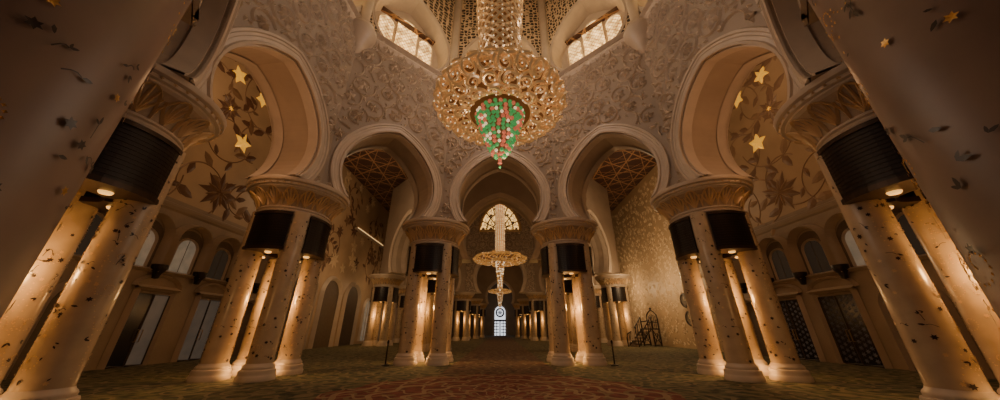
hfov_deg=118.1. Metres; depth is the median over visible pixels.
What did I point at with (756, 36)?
trim
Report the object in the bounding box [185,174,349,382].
cluster
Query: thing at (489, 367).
floor
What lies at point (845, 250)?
window
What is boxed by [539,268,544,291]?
trim
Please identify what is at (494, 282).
trim
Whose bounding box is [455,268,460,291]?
trim
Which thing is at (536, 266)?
wall
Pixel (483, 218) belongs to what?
window
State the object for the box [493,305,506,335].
door
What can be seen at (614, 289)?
cluster
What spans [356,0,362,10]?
trim
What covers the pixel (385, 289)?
cluster
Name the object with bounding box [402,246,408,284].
wall
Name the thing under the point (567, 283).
column
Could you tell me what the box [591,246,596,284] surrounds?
wall
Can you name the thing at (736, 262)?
window
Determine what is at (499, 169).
trim
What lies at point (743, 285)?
wall bracket
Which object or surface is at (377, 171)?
ceiling
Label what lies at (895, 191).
lamp
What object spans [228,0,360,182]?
wall
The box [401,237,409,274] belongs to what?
trim
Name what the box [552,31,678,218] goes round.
wall
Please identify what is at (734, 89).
trim
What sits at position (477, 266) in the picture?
trim
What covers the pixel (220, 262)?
window
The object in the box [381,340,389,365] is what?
stanchion
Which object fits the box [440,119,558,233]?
wall
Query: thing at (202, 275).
wall bracket
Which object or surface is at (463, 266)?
wall
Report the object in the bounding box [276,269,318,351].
niche
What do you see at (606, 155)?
trim
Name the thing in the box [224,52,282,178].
trim
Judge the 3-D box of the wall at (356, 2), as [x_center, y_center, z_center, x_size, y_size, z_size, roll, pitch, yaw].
[-8.979,-15.296,16.271,1.850,10.000,6.985,-2,-23,5]
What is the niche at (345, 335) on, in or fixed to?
attached to the wall at (208, 191)
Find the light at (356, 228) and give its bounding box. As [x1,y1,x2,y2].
[355,227,383,248]
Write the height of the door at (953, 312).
3.430 m
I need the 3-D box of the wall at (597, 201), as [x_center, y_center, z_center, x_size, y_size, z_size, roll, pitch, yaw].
[8.836,-1.376,33.267,1.600,18.050,11.493,-20,-30,38]
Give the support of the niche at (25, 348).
attached to the wall at (208, 191)
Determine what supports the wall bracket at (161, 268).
attached to the wall at (208, 191)
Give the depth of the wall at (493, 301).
88.29 m
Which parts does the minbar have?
handrail, handrail, seat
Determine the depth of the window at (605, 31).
20.95 m
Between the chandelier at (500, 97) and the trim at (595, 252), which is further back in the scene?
the trim at (595, 252)
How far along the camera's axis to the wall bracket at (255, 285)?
19.86 m
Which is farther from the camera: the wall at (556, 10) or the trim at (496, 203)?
the trim at (496, 203)
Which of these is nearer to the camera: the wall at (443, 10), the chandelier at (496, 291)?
the wall at (443, 10)
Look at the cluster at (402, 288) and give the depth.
39.33 m
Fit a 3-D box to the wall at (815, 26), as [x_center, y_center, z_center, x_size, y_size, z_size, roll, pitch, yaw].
[7.548,-8.008,7.997,2.420,10.150,5.816,-21,-31,40]
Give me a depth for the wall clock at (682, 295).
26.65 m
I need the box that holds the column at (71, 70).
[0,0,193,318]
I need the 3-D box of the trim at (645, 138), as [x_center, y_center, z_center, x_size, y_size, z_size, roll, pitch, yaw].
[5.589,-1.790,15.703,5.799,4.858,0.625,-20,-31,39]
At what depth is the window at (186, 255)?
15.81 m
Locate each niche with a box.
[3,279,69,379]
[231,298,254,355]
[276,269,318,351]
[307,276,342,348]
[334,282,360,345]
[745,298,768,355]
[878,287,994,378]
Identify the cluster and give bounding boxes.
[0,62,226,399]
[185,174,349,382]
[361,274,404,345]
[392,285,405,342]
[393,217,468,365]
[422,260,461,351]
[452,292,474,340]
[469,298,482,338]
[473,303,487,336]
[512,303,526,336]
[517,298,530,338]
[525,292,548,340]
[531,217,606,365]
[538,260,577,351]
[594,285,607,342]
[595,274,637,345]
[650,174,814,382]
[773,62,999,399]
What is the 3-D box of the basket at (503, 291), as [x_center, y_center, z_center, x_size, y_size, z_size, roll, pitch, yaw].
[-0.023,17.858,58.742,4.741,0.959,4.758,0,-23,0]
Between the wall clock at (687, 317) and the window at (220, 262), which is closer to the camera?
the window at (220, 262)
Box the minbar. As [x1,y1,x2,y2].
[627,308,662,346]
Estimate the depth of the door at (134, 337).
13.66 m
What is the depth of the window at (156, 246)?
14.33 m
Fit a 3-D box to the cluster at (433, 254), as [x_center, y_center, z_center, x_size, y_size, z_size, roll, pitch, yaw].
[-3.700,4.821,16.110,3.822,6.948,3.822,0,-23,0]
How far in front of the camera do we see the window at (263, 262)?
20.29 m
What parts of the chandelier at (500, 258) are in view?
stem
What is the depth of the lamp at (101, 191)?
6.35 m
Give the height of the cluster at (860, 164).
6.948 m
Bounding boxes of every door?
[96,274,181,369]
[170,283,225,362]
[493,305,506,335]
[774,284,826,361]
[806,276,892,368]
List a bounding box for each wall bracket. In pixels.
[151,264,168,278]
[193,272,207,284]
[253,283,259,293]
[740,283,746,293]
[792,272,806,284]
[831,264,848,278]
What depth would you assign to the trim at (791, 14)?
8.11 m
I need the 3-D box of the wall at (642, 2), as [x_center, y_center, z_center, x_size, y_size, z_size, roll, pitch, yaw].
[8.979,-15.296,16.271,1.850,10.000,6.985,2,-23,-5]
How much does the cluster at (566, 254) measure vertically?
6.948 m
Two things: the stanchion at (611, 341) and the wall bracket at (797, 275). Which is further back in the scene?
the wall bracket at (797, 275)
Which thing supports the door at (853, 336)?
in the wall at (791, 190)
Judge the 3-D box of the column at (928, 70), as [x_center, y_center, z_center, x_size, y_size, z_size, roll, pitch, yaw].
[4.000,-1.234,2.059,2.600,6.900,2.600,0,-23,0]
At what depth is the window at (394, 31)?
20.95 m
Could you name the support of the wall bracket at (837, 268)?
attached to the wall at (791, 190)
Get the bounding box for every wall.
[57,56,434,370]
[156,0,243,81]
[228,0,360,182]
[321,31,447,218]
[353,0,361,12]
[370,0,454,71]
[380,179,413,274]
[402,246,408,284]
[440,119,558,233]
[452,284,547,334]
[454,236,466,291]
[458,0,541,65]
[459,172,540,262]
[465,207,534,293]
[472,262,527,303]
[533,236,545,291]
[545,0,629,72]
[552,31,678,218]
[586,179,619,274]
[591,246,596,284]
[601,56,995,378]
[638,0,646,12]
[639,0,771,182]
[755,0,843,81]
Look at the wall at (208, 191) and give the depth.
18.43 m
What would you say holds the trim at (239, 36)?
attached to the wall at (322, 30)
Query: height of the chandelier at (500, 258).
24.473 m
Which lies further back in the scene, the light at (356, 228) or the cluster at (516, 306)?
the cluster at (516, 306)
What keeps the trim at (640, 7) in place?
attached to the wall at (642, 2)
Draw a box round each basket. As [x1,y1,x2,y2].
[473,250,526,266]
[488,288,511,293]
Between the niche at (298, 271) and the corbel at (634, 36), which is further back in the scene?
the niche at (298, 271)
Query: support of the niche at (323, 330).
attached to the wall at (208, 191)
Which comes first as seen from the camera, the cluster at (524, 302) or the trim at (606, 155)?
the trim at (606, 155)
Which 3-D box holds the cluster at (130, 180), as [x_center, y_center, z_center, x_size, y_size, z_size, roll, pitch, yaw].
[-9.300,0.492,6.107,3.822,6.948,3.822,0,-23,0]
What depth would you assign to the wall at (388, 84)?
17.05 m
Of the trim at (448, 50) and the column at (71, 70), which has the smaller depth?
the column at (71, 70)
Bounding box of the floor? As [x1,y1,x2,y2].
[0,335,999,399]
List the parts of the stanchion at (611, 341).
post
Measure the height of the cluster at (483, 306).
6.948 m
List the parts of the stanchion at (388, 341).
post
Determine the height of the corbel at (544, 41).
11.200 m
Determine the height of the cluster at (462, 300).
6.948 m
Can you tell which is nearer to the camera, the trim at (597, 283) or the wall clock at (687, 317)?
the wall clock at (687, 317)
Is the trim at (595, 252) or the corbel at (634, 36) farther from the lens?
the trim at (595, 252)
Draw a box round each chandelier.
[432,0,566,167]
[473,204,526,290]
[488,277,511,307]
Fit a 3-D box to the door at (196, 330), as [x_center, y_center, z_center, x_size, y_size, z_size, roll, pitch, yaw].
[-16.328,6.659,16.622,0.296,3.980,2.197,0,-23,0]
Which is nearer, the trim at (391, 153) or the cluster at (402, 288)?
the trim at (391, 153)
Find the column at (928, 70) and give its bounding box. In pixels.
[808,0,999,330]
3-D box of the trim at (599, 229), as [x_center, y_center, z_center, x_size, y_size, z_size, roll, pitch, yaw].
[9.287,3.896,30.568,0.625,6.228,7.393,-20,-30,38]
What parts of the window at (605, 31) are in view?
pane, pane, pane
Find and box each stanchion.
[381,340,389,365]
[610,340,618,365]
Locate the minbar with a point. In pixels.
(644, 336)
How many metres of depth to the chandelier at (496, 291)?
57.89 m
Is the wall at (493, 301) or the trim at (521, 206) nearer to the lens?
the trim at (521, 206)
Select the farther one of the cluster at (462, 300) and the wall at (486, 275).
the wall at (486, 275)
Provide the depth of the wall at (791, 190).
19.00 m
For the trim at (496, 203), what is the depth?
28.34 m
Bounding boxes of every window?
[72,212,106,259]
[132,212,175,271]
[162,224,212,278]
[202,236,240,283]
[252,260,265,288]
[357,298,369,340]
[375,10,437,68]
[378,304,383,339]
[479,206,521,231]
[562,10,624,68]
[734,260,747,288]
[759,236,797,283]
[787,224,837,278]
[824,212,867,271]
[893,212,928,259]
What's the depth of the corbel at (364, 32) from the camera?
16.08 m
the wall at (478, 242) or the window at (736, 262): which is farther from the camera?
the wall at (478, 242)
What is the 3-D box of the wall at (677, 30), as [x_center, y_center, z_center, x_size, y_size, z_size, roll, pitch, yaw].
[8.895,-6.166,12.302,2.420,10.189,7.153,2,-23,-5]
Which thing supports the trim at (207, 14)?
attached to the wall at (184, 26)
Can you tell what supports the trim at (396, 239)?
attached to the wall at (402, 201)
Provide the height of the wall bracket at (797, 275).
0.650 m
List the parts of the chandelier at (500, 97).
stem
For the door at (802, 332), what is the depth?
16.42 m
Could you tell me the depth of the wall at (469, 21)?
22.93 m
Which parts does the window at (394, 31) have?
pane, pane, pane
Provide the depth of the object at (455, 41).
22.19 m
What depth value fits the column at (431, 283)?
23.88 m
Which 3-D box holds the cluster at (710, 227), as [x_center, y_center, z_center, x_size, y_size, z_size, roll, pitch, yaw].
[8.700,2.954,11.797,3.822,6.948,3.822,0,-23,0]
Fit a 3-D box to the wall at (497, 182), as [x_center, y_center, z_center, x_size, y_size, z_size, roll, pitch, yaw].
[0.000,-2.959,29.610,11.106,18.050,1.600,0,-23,0]
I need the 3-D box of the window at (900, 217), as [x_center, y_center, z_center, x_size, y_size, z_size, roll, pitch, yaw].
[16.273,0.965,11.950,0.425,2.720,2.040,0,-23,0]
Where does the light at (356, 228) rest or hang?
attached to the wall at (208, 191)
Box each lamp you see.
[97,189,113,195]
[886,189,902,195]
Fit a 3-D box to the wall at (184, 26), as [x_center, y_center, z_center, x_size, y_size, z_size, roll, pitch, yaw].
[-7.522,-7.973,7.952,2.420,10.050,5.892,21,-31,-40]
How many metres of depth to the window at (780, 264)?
17.68 m
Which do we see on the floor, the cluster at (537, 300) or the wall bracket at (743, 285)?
the cluster at (537, 300)
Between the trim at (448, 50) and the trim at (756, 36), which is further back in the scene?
the trim at (448, 50)
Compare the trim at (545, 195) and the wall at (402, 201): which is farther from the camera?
the wall at (402, 201)
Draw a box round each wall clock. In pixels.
[680,293,686,307]
[685,311,691,325]
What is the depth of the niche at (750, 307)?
19.27 m
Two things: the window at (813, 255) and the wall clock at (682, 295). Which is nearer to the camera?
the window at (813, 255)
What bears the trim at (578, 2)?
attached to the wall at (556, 10)
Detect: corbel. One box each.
[353,0,376,52]
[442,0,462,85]
[537,0,550,66]
[623,0,647,52]
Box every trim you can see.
[161,0,241,88]
[200,26,329,179]
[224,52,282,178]
[329,123,441,217]
[345,146,417,219]
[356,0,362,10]
[372,0,450,70]
[388,209,412,271]
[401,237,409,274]
[449,148,550,222]
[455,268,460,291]
[458,192,541,258]
[461,36,538,57]
[462,168,537,232]
[465,203,534,261]
[473,248,526,291]
[485,280,514,302]
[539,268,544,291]
[549,0,627,70]
[558,123,670,217]
[582,146,654,219]
[587,209,611,271]
[590,237,598,274]
[593,255,599,284]
[637,0,643,10]
[670,26,799,179]
[717,52,775,178]
[758,0,838,88]
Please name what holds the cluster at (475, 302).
on the floor
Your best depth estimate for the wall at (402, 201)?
33.50 m
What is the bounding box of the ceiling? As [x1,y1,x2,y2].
[343,6,656,211]
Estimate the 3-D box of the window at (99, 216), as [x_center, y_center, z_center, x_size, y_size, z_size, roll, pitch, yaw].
[-16.273,0.965,11.950,0.425,2.720,2.040,0,-23,0]
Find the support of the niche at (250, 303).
attached to the wall at (208, 191)

